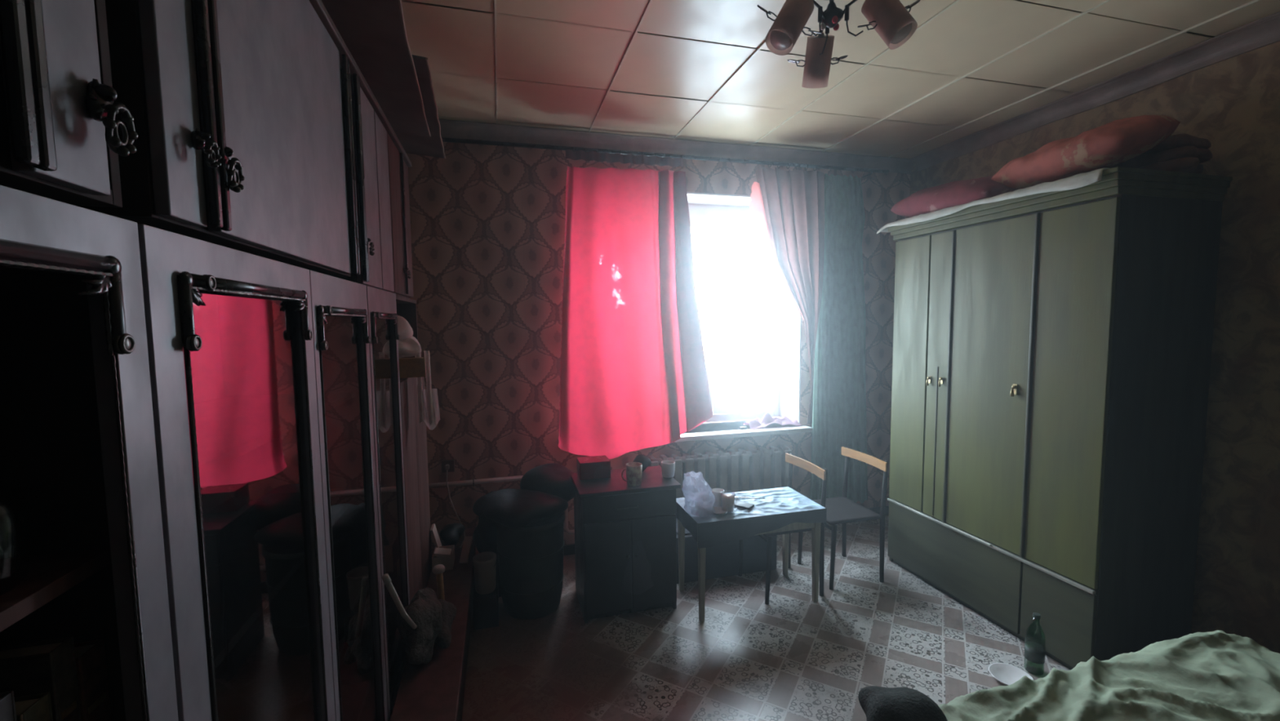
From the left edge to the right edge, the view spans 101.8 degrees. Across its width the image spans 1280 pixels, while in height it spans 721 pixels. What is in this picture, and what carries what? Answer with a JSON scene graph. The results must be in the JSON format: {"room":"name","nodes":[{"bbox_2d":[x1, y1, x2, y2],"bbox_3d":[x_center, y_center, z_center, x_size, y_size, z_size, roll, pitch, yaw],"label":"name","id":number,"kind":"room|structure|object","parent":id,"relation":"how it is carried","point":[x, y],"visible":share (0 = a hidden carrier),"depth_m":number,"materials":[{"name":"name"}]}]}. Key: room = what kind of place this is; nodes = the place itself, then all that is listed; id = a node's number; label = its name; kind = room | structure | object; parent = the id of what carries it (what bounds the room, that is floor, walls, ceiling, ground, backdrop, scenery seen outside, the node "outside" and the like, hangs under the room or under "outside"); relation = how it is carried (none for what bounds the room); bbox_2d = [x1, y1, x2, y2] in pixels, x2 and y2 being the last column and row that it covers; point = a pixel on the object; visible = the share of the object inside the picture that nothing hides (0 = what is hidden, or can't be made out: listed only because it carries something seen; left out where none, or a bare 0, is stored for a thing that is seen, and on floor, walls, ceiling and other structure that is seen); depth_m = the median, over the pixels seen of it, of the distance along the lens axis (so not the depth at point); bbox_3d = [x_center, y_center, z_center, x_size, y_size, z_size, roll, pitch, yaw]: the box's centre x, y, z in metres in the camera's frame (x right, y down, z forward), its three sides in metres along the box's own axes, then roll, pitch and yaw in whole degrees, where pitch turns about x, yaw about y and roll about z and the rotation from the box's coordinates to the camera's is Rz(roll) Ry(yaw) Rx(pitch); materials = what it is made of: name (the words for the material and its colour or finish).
{"room":"bedroom","nodes":[
{"label":"bedroom","id":0,"kind":"room"},
{"bbox_2d":[406,142,910,556],"bbox_3d":[0.158,-0.124,4.030,4.510,2.930,0.500,-2,5,-15],"label":"wall","id":1,"kind":"structure","parent":0,"point":[488,223],"depth_m":3.49,"materials":[{"name":"paper"}]},
{"bbox_2d":[441,459,454,472],"bbox_3d":[-1.265,0.699,3.423,0.080,0.080,0.050,-2,5,-15],"label":"wall socket","id":2,"kind":"object","parent":1,"relation":"attached to","point":[447,464],"visible":1,"depth_m":3.43,"materials":[{"name":"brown plastic"}]},
{"bbox_2d":[445,470,465,547],"bbox_3d":[-1.149,0.918,3.270,0.066,0.389,0.368,-3,5,-31],"label":"power cord","id":3,"kind":"object","parent":2,"relation":"hanging from","point":[446,470],"visible":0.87,"depth_m":3.34,"materials":[{"name":"brown plastic"}]},
{"bbox_2d":[428,475,574,534],"bbox_3d":[-0.868,0.999,3.526,1.781,0.459,0.082,-2,5,-14],"label":"pipe","id":4,"kind":"object","parent":1,"relation":"attached to","point":[473,482],"visible":0.4,"depth_m":3.45,"materials":[{"name":"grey metal"}]},
{"bbox_2d":[441,137,888,177],"bbox_3d":[0.230,-1.408,3.632,3.500,0.047,0.122,-2,5,-15],"label":"curtain rod","id":5,"kind":"object","parent":1,"relation":"attached to","point":[444,139],"visible":0.9,"depth_m":3.56,"materials":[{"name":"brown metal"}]},
{"bbox_2d":[558,149,713,458],"bbox_3d":[-0.019,-0.360,3.501,1.120,2.040,0.232,-2,5,-15],"label":"curtain","id":6,"kind":"object","parent":5,"relation":"hanging from","point":[633,376],"visible":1,"depth_m":3.51,"materials":[{"name":"fabric"}]},
{"bbox_2d":[748,166,824,424],"bbox_3d":[1.089,-0.447,3.860,0.643,1.890,0.074,-2,5,-18],"label":"curtain","id":7,"kind":"object","parent":5,"relation":"hanging from","point":[786,214],"visible":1,"depth_m":3.84,"materials":[{"name":"fabric"}]},
{"bbox_2d":[809,173,867,502],"bbox_3d":[1.594,-0.129,4.085,0.546,2.580,0.060,-2,5,-15],"label":"curtain","id":8,"kind":"object","parent":5,"relation":"hanging from","point":[839,389],"visible":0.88,"depth_m":4.08,"materials":[{"name":"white fabric"}]},
{"bbox_2d":[438,119,915,173],"bbox_3d":[0.221,-1.487,3.636,4.110,0.090,0.098,-2,5,-15],"label":"trim","id":9,"kind":"structure","parent":1,"relation":"attached to","point":[449,128],"depth_m":3.62,"materials":[{"name":"paint"}]},
{"bbox_2d":[648,444,791,497],"bbox_3d":[0.585,1.012,3.861,1.180,0.680,0.110,-2,5,-15],"label":"radiator","id":10,"kind":"object","parent":1,"relation":"attached to","point":[741,470],"visible":0.48,"depth_m":3.85,"materials":[{"name":"metal"}]},
{"bbox_2d":[563,505,888,555],"bbox_3d":[0.230,1.320,3.888,4.090,0.070,0.018,-2,5,-15],"label":"baseboard","id":11,"kind":"structure","parent":1,"relation":"attached to","point":[568,549],"depth_m":3.69,"materials":[{"name":"black wood"}]},
{"bbox_2d":[675,191,812,441],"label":"window","id":12,"kind":"structure","parent":1,"relation":"in","point":[713,218],"depth_m":4.20,"materials":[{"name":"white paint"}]},
{"bbox_2d":[739,426,746,429],"bbox_3d":[0.794,0.519,4.008,0.050,0.016,0.035,-2,5,-15],"label":"matchbox","id":13,"kind":"object","parent":12,"relation":"on","point":[740,427],"visible":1,"depth_m":3.99},
{"bbox_2d":[742,412,802,429],"bbox_3d":[1.040,0.461,4.109,0.460,0.111,0.180,-2,5,-15],"label":"folded cloth","id":14,"kind":"object","parent":12,"relation":"on","point":[766,420],"visible":1,"depth_m":4.06,"materials":[{"name":"white fabric"}]},
{"bbox_2d":[462,514,1070,720],"bbox_3d":[0.861,1.574,1.594,4.510,0.100,5.800,-2,5,-15],"label":"floor","id":15,"kind":"structure","parent":0,"point":[792,657],"depth_m":2.59,"materials":[{"name":"grey tile"}]},
{"bbox_2d":[0,185,178,720],"bbox_3d":[-0.661,0.760,0.152,0.436,1.775,1.028,-2,5,-15],"label":"tall cabinet","id":16,"kind":"object","parent":15,"relation":"on","point":[77,445],"visible":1,"depth_m":0.61,"materials":[{"name":"grey wood"}]},
{"bbox_2d":[0,690,17,720],"bbox_3d":[-0.695,0.461,0.494,0.161,0.260,0.028,-2,5,-15],"label":"book","id":17,"kind":"object","parent":16,"relation":"on","point":[7,705],"visible":1,"depth_m":0.51,"materials":[{"name":"grey paper"}]},
{"bbox_2d":[0,486,29,595],"bbox_3d":[-0.671,0.186,0.518,0.080,0.100,0.080,-2,5,-15],"label":"glass tumbler","id":18,"kind":"object","parent":16,"relation":"on","point":[9,493],"visible":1,"depth_m":0.54,"materials":[{"name":"clear glass"}]},
{"bbox_2d":[14,691,53,720],"bbox_3d":[-0.704,0.473,0.529,0.161,0.230,0.036,-2,5,-15],"label":"book","id":19,"kind":"object","parent":16,"relation":"on","point":[33,707],"visible":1,"depth_m":0.55,"materials":[{"name":"brown paper"}]},
{"bbox_2d":[0,636,81,720],"bbox_3d":[-0.714,0.451,0.565,0.161,0.270,0.032,-2,5,-15],"label":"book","id":20,"kind":"object","parent":16,"relation":"on","point":[36,667],"visible":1,"depth_m":0.57,"materials":[{"name":"black"}]},
{"bbox_2d":[0,547,111,631],"bbox_3d":[-0.692,0.278,0.108,0.370,0.018,0.996,-2,5,-15],"label":"shelf","id":21,"kind":"object","parent":16,"relation":"attached to","point":[53,571],"depth_m":0.57,"materials":[{"name":"brown wood"}]},
{"bbox_2d":[0,0,137,207],"bbox_3d":[-0.671,-0.467,0.068,0.447,0.645,1.045,-2,5,-15],"label":"upper cabinet","id":22,"kind":"object","parent":16,"relation":"on","point":[60,140],"visible":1,"depth_m":0.54,"materials":[{"name":"grey wood"}]},
{"bbox_2d":[308,0,411,166],"bbox_3d":[-0.958,-0.889,1.062,0.430,0.049,3.170,-2,5,-15],"label":"board","id":23,"kind":"object","parent":22,"relation":"on","point":[320,9],"visible":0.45,"depth_m":1.62,"materials":[{"name":"brown wood"}]},
{"bbox_3d":[-1.073,-0.988,1.403,0.350,0.097,2.600,-2,5,-15],"label":"box","id":24,"kind":"object","parent":23,"relation":"on","visible":0},
{"bbox_2d":[321,0,431,136],"bbox_3d":[-0.896,-1.036,1.333,0.618,0.040,2.580,-2,5,-15],"label":"cornice","id":25,"kind":"structure","parent":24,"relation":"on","point":[374,32],"depth_m":1.80,"materials":[{"name":"brown wood"}]},
{"bbox_2d":[395,54,445,158],"bbox_3d":[-1.214,-1.146,2.423,0.573,0.049,1.220,-2,5,-15],"label":"sheet","id":26,"kind":"object","parent":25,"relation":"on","point":[412,144],"visible":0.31,"depth_m":2.54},
{"bbox_2d":[137,223,388,720],"bbox_3d":[-0.940,0.684,1.188,0.436,1.775,1.116,-2,5,-15],"label":"tall cabinet","id":27,"kind":"object","parent":15,"relation":"on","point":[260,366],"visible":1,"depth_m":1.26,"materials":[{"name":"grey wood"}]},
{"bbox_2d":[77,0,360,276],"bbox_3d":[-0.945,-0.542,1.087,0.447,0.645,0.962,-2,5,-15],"label":"upper cabinet","id":28,"kind":"object","parent":27,"relation":"on","point":[235,106],"visible":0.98,"depth_m":0.90,"materials":[{"name":"grey wood"}]},
{"bbox_2d":[382,573,417,628],"bbox_3d":[-0.841,0.852,1.828,0.024,0.268,0.151,1,5,15],"label":"stick","id":29,"kind":"object","parent":27,"relation":"attached to","point":[386,579],"visible":1,"depth_m":1.80,"materials":[{"name":"paint"}]},
{"bbox_2d":[366,285,409,720],"bbox_3d":[-1.150,0.626,1.969,0.436,1.775,0.496,-2,5,-15],"label":"tall cabinet","id":30,"kind":"object","parent":15,"relation":"on","point":[383,325],"visible":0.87,"depth_m":2.00,"materials":[{"name":"grey wood"}]},
{"bbox_2d":[336,68,394,292],"bbox_3d":[-1.152,-0.589,1.856,0.447,0.665,0.540,-2,5,-15],"label":"upper cabinet","id":31,"kind":"object","parent":30,"relation":"on","point":[370,135],"visible":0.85,"depth_m":1.82,"materials":[{"name":"grey wood"}]},
{"bbox_2d":[395,295,431,602],"bbox_3d":[-1.317,0.583,2.555,0.420,1.775,0.718,-2,5,-15],"label":"tall cabinet","id":32,"kind":"object","parent":15,"relation":"on","point":[414,433],"visible":0.1,"depth_m":2.56,"materials":[{"name":"wood"}]},
{"bbox_2d":[386,133,413,298],"bbox_3d":[-1.288,-0.626,2.360,0.447,0.665,0.498,-2,5,-15],"label":"upper cabinet","id":33,"kind":"object","parent":32,"relation":"on","point":[397,167],"visible":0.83,"depth_m":2.37,"materials":[{"name":"grey wood"}]},
{"bbox_2d":[398,356,425,377],"bbox_3d":[-1.083,0.035,2.276,0.260,0.085,0.060,-3,5,-27],"label":"board","id":34,"kind":"object","parent":32,"relation":"attached to","point":[409,367],"visible":0.44,"depth_m":2.28,"materials":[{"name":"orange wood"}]},
{"bbox_2d":[397,315,439,430],"bbox_3d":[-1.112,0.066,2.367,0.226,0.540,0.289,1,5,23],"label":"plastic bag","id":35,"kind":"object","parent":34,"relation":"hanging from","point":[408,344],"visible":0.56,"depth_m":2.43,"materials":[{"name":"white plastic"}]},
{"bbox_2d":[389,527,475,720],"bbox_3d":[-0.914,1.328,2.432,0.220,0.300,2.070,-2,5,-15],"label":"bench","id":36,"kind":"object","parent":15,"relation":"on","point":[434,690],"visible":0.56,"depth_m":2.05,"materials":[{"name":"brown wood"}]},
{"bbox_2d":[396,586,456,664],"bbox_3d":[-0.874,1.071,2.127,0.212,0.280,0.441,-2,5,-15],"label":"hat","id":37,"kind":"object","parent":36,"relation":"on","point":[433,617],"visible":0.98,"depth_m":2.04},
{"bbox_2d":[432,564,444,599],"bbox_3d":[-0.896,1.048,2.328,0.052,0.267,0.051,-2,5,-15],"label":"wooden leg","id":38,"kind":"object","parent":36,"relation":"on","point":[438,569],"visible":0.83,"depth_m":2.31,"materials":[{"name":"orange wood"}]},
{"bbox_2d":[430,523,455,569],"bbox_3d":[-1.115,1.045,2.933,0.123,0.187,0.220,-2,5,-15],"label":"carton","id":39,"kind":"object","parent":36,"relation":"on","point":[444,555],"visible":0.95,"depth_m":2.87,"materials":[{"name":"brown cardboard"}]},
{"bbox_2d":[439,522,465,545],"bbox_3d":[-1.159,1.068,3.186,0.146,0.136,0.197,0,4,10],"label":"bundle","id":40,"kind":"object","parent":36,"relation":"on","point":[451,534],"visible":0.94,"depth_m":3.14,"materials":[{"name":"black fabric"}]},
{"bbox_2d":[459,536,473,563],"bbox_3d":[-0.995,1.084,2.979,0.045,0.113,0.137,-1,4,-3],"label":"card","id":41,"kind":"object","parent":36,"relation":"on","point":[468,540],"visible":1,"depth_m":2.97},
{"bbox_2d":[472,579,498,630],"bbox_3d":[-0.854,1.355,2.891,0.130,0.175,0.180,-2,5,-15],"label":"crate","id":42,"kind":"object","parent":15,"relation":"on","point":[486,606],"visible":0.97,"depth_m":2.81,"materials":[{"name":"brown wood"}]},
{"bbox_2d":[472,551,497,594],"bbox_3d":[-0.854,1.174,2.868,0.128,0.190,0.126,-2,5,-15],"label":"canister","id":43,"kind":"object","parent":42,"relation":"on","point":[484,563],"visible":1,"depth_m":2.82,"materials":[{"name":"plastic"}]},
{"bbox_2d":[472,490,501,596],"bbox_3d":[-0.899,1.118,3.172,0.245,0.650,0.383,0,4,7],"label":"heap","id":44,"kind":"object","parent":15,"relation":"on","point":[485,536],"visible":0.29,"depth_m":3.01,"materials":[{"name":"black"}]},
{"bbox_2d":[494,511,564,619],"bbox_3d":[-0.631,1.160,3.020,0.399,0.540,0.399,-2,5,-15],"label":"trash can","id":45,"kind":"object","parent":15,"relation":"on","point":[531,557],"visible":0.9,"depth_m":2.87,"materials":[{"name":"black plastic"}]},
{"bbox_2d":[472,462,575,528],"bbox_3d":[-0.634,0.788,3.019,0.621,0.287,0.440,-3,5,-31],"label":"bag","id":46,"kind":"object","parent":45,"relation":"on","point":[545,491],"visible":0.98,"depth_m":2.92,"materials":[{"name":"black plastic"}]},
{"bbox_2d":[570,465,680,622],"bbox_3d":[-0.092,1.054,3.046,0.570,0.735,0.414,-2,5,-15],"label":"nightstand","id":47,"kind":"object","parent":15,"relation":"on","point":[625,535],"visible":0.98,"depth_m":2.88,"materials":[{"name":"brown wood"}]},
{"bbox_2d":[576,455,610,479],"bbox_3d":[-0.276,0.634,3.087,0.180,0.100,0.140,-2,5,-15],"label":"box","id":48,"kind":"object","parent":47,"relation":"on","point":[597,466],"visible":1,"depth_m":3.03,"materials":[{"name":"cardboard"}]},
{"bbox_2d":[621,462,642,486],"bbox_3d":[-0.039,0.637,2.916,0.105,0.115,0.092,1,5,22],"label":"patterned mug","id":49,"kind":"object","parent":47,"relation":"on","point":[633,469],"visible":1,"depth_m":2.88,"materials":[{"name":"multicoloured ceramic"}]},
{"bbox_2d":[632,453,651,471],"bbox_3d":[0.006,0.626,3.167,0.102,0.115,0.116,2,5,32],"label":"pouch","id":50,"kind":"object","parent":47,"relation":"on","point":[641,458],"visible":0.6,"depth_m":3.13,"materials":[{"name":"grey fabric"}]},
{"bbox_2d":[661,460,675,477],"bbox_3d":[0.166,0.639,3.061,0.082,0.085,0.082,-2,5,-15],"label":"cup","id":51,"kind":"object","parent":47,"relation":"on","point":[668,467],"visible":1,"depth_m":3.03,"materials":[{"name":"ceramic"}]},
{"bbox_2d":[675,517,777,583],"bbox_3d":[0.514,1.221,3.530,0.700,0.315,0.400,-2,5,-15],"label":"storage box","id":52,"kind":"object","parent":15,"relation":"on","point":[722,560],"visible":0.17,"depth_m":3.34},
{"bbox_2d":[677,503,821,622],"bbox_3d":[0.638,1.128,3.094,0.760,0.565,0.390,-2,5,-15],"label":"table","id":53,"kind":"object","parent":15,"relation":"on","point":[815,527],"visible":0.38,"depth_m":3.01,"materials":[{"name":"beige paint"}]},
{"bbox_2d":[675,486,826,548],"bbox_3d":[0.637,0.904,3.072,0.796,0.147,0.421,-2,5,-15],"label":"oilcloth","id":54,"kind":"object","parent":53,"relation":"on","point":[777,501],"visible":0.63,"depth_m":2.91,"materials":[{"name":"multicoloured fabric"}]},
{"bbox_2d":[681,471,715,516],"bbox_3d":[0.322,0.737,2.912,0.193,0.227,0.187,-2,5,-15],"label":"clear bag","id":55,"kind":"object","parent":54,"relation":"on","point":[700,500],"visible":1,"depth_m":2.85,"materials":[{"name":"white plastic"}]},
{"bbox_2d":[711,488,724,506],"bbox_3d":[0.445,0.792,2.982,0.073,0.100,0.073,-2,5,-15],"label":"tumbler","id":56,"kind":"object","parent":54,"relation":"on","point":[716,491],"visible":0.61,"depth_m":2.95,"materials":[{"name":"white ceramic"}]},
{"bbox_2d":[713,506,728,514],"bbox_3d":[0.439,0.840,2.895,0.104,0.018,0.104,-2,5,-15],"label":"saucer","id":57,"kind":"object","parent":54,"relation":"on","point":[718,510],"visible":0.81,"depth_m":2.90,"materials":[{"name":"white ceramic"}]},
{"bbox_2d":[720,490,735,512],"bbox_3d":[0.502,0.794,2.917,0.098,0.105,0.081,0,4,2],"label":"glass mug","id":58,"kind":"object","parent":54,"relation":"on","point":[727,500],"visible":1,"depth_m":2.89,"materials":[{"name":"glass"}]},
{"bbox_2d":[733,499,754,509],"bbox_3d":[0.585,0.832,3.006,0.135,0.010,0.075,3,5,37],"label":"phone","id":59,"kind":"object","parent":54,"relation":"on","point":[739,504],"visible":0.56,"depth_m":2.98,"materials":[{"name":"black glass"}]},
{"bbox_2d":[735,496,764,498],"bbox_3d":[0.657,0.823,3.124,0.185,0.008,0.026,0,4,6],"label":"teaspoon","id":60,"kind":"object","parent":54,"relation":"on","point":[735,496],"visible":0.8,"depth_m":3.12,"materials":[{"name":"metal"}]},
{"bbox_2d":[737,453,827,604],"bbox_3d":[0.863,1.014,3.214,0.401,0.771,0.432,-2,5,-15],"label":"chair","id":61,"kind":"object","parent":15,"relation":"on","point":[790,458],"visible":0.44,"depth_m":3.08,"materials":[{"name":"brown wood"}]},
{"bbox_2d":[797,446,888,590],"bbox_3d":[1.295,0.997,3.371,0.401,0.771,0.432,-2,5,-15],"label":"chair","id":62,"kind":"object","parent":15,"relation":"on","point":[841,509],"visible":0.81,"depth_m":3.28,"materials":[{"name":"brown wood"}]},
{"bbox_2d":[987,662,1034,685],"bbox_3d":[1.690,1.444,2.368,0.176,0.024,0.175,-2,5,-15],"label":"dish","id":63,"kind":"object","parent":15,"relation":"on","point":[1005,673],"visible":0.66,"depth_m":2.40,"materials":[{"name":"white ceramic"}]},
{"bbox_2d":[1023,612,1045,675],"bbox_3d":[1.839,1.311,2.419,0.077,0.278,0.077,-2,5,-15],"label":"plastic bottle","id":64,"kind":"object","parent":15,"relation":"on","point":[1035,638],"visible":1,"depth_m":2.40,"materials":[{"name":"green plastic"}]},
{"bbox_2d":[887,166,1232,669],"bbox_3d":[2.118,0.278,2.927,0.696,2.255,1.326,-2,5,-15],"label":"wardrobe","id":65,"kind":"object","parent":15,"relation":"on","point":[1051,360],"depth_m":2.43,"materials":[{"name":"green wood"}]},
{"bbox_2d":[876,168,1109,234],"bbox_3d":[2.025,-0.827,2.883,0.594,0.065,1.342,-2,5,-15],"label":"sheet","id":66,"kind":"object","parent":65,"relation":"on","point":[1082,180],"visible":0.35,"depth_m":2.49,"materials":[{"name":"fabric"}]},
{"bbox_2d":[890,175,1017,217],"bbox_3d":[1.944,-0.963,3.079,0.538,0.257,0.799,-2,5,-15],"label":"pillow","id":67,"kind":"object","parent":66,"relation":"on","point":[927,200],"visible":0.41,"depth_m":2.91,"materials":[{"name":"red fabric"}]},
{"bbox_2d":[991,115,1180,189],"bbox_3d":[2.120,-0.995,2.532,0.444,0.252,0.671,-2,5,-15],"label":"pillow","id":68,"kind":"object","parent":66,"relation":"on","point":[1115,142],"visible":0.89,"depth_m":2.34,"materials":[{"name":"red fabric"}]},
{"bbox_2d":[1084,133,1212,173],"bbox_3d":[2.393,-0.931,2.519,0.242,0.169,0.555,-2,5,-15],"label":"folded blanket","id":69,"kind":"object","parent":66,"relation":"on","point":[1179,153],"visible":0.36,"depth_m":2.30,"materials":[{"name":"fabric"}]},
{"bbox_3d":[1.667,1.355,0.741,1.440,0.450,2.070,-2,5,-15],"label":"bed","id":70,"kind":"object","parent":15,"relation":"on","visible":0},
{"bbox_2d":[938,630,1279,720],"bbox_3d":[1.654,1.139,0.764,1.580,0.254,2.152,-2,5,-15],"label":"blanket","id":71,"kind":"object","parent":70,"relation":"on","point":[1216,675],"visible":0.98,"depth_m":1.58,"materials":[{"name":"green fabric"}]},
{"bbox_2d":[857,685,947,720],"bbox_3d":[0.738,1.021,1.455,0.215,0.169,0.271,-2,5,-15],"label":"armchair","id":72,"kind":"object","parent":71,"relation":"on","point":[877,703],"visible":1,"depth_m":1.44,"materials":[{"name":"fabric"}]},
{"bbox_2d":[401,0,1279,158],"bbox_3d":[0.829,-1.439,1.363,4.510,0.155,5.800,-2,5,-15],"label":"ceiling","id":73,"kind":"structure","parent":0,"point":[700,70],"depth_m":2.54,"materials":[{"name":"white tile"}]},
{"bbox_2d":[757,0,919,88],"bbox_3d":[0.749,-1.256,1.911,0.488,0.300,0.516,2,5,35],"label":"chandelier","id":74,"kind":"object","parent":73,"relation":"hanging from","point":[891,20],"visible":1,"depth_m":1.84,"materials":[{"name":"brown metal"}]},
{"bbox_2d":[910,41,1279,653],"bbox_3d":[2.965,0.010,1.889,0.200,2.930,5.100,-2,5,-15],"label":"wall","id":75,"kind":"structure","parent":0,"point":[1233,104],"depth_m":2.38,"materials":[{"name":"brown paper"}]},
{"bbox_2d":[910,11,1279,170],"bbox_3d":[2.818,-1.366,1.701,0.098,0.090,5.010,-2,5,-15],"label":"trim","id":76,"kind":"structure","parent":75,"relation":"attached to","point":[1265,31],"depth_m":2.74,"materials":[{"name":"paint"}]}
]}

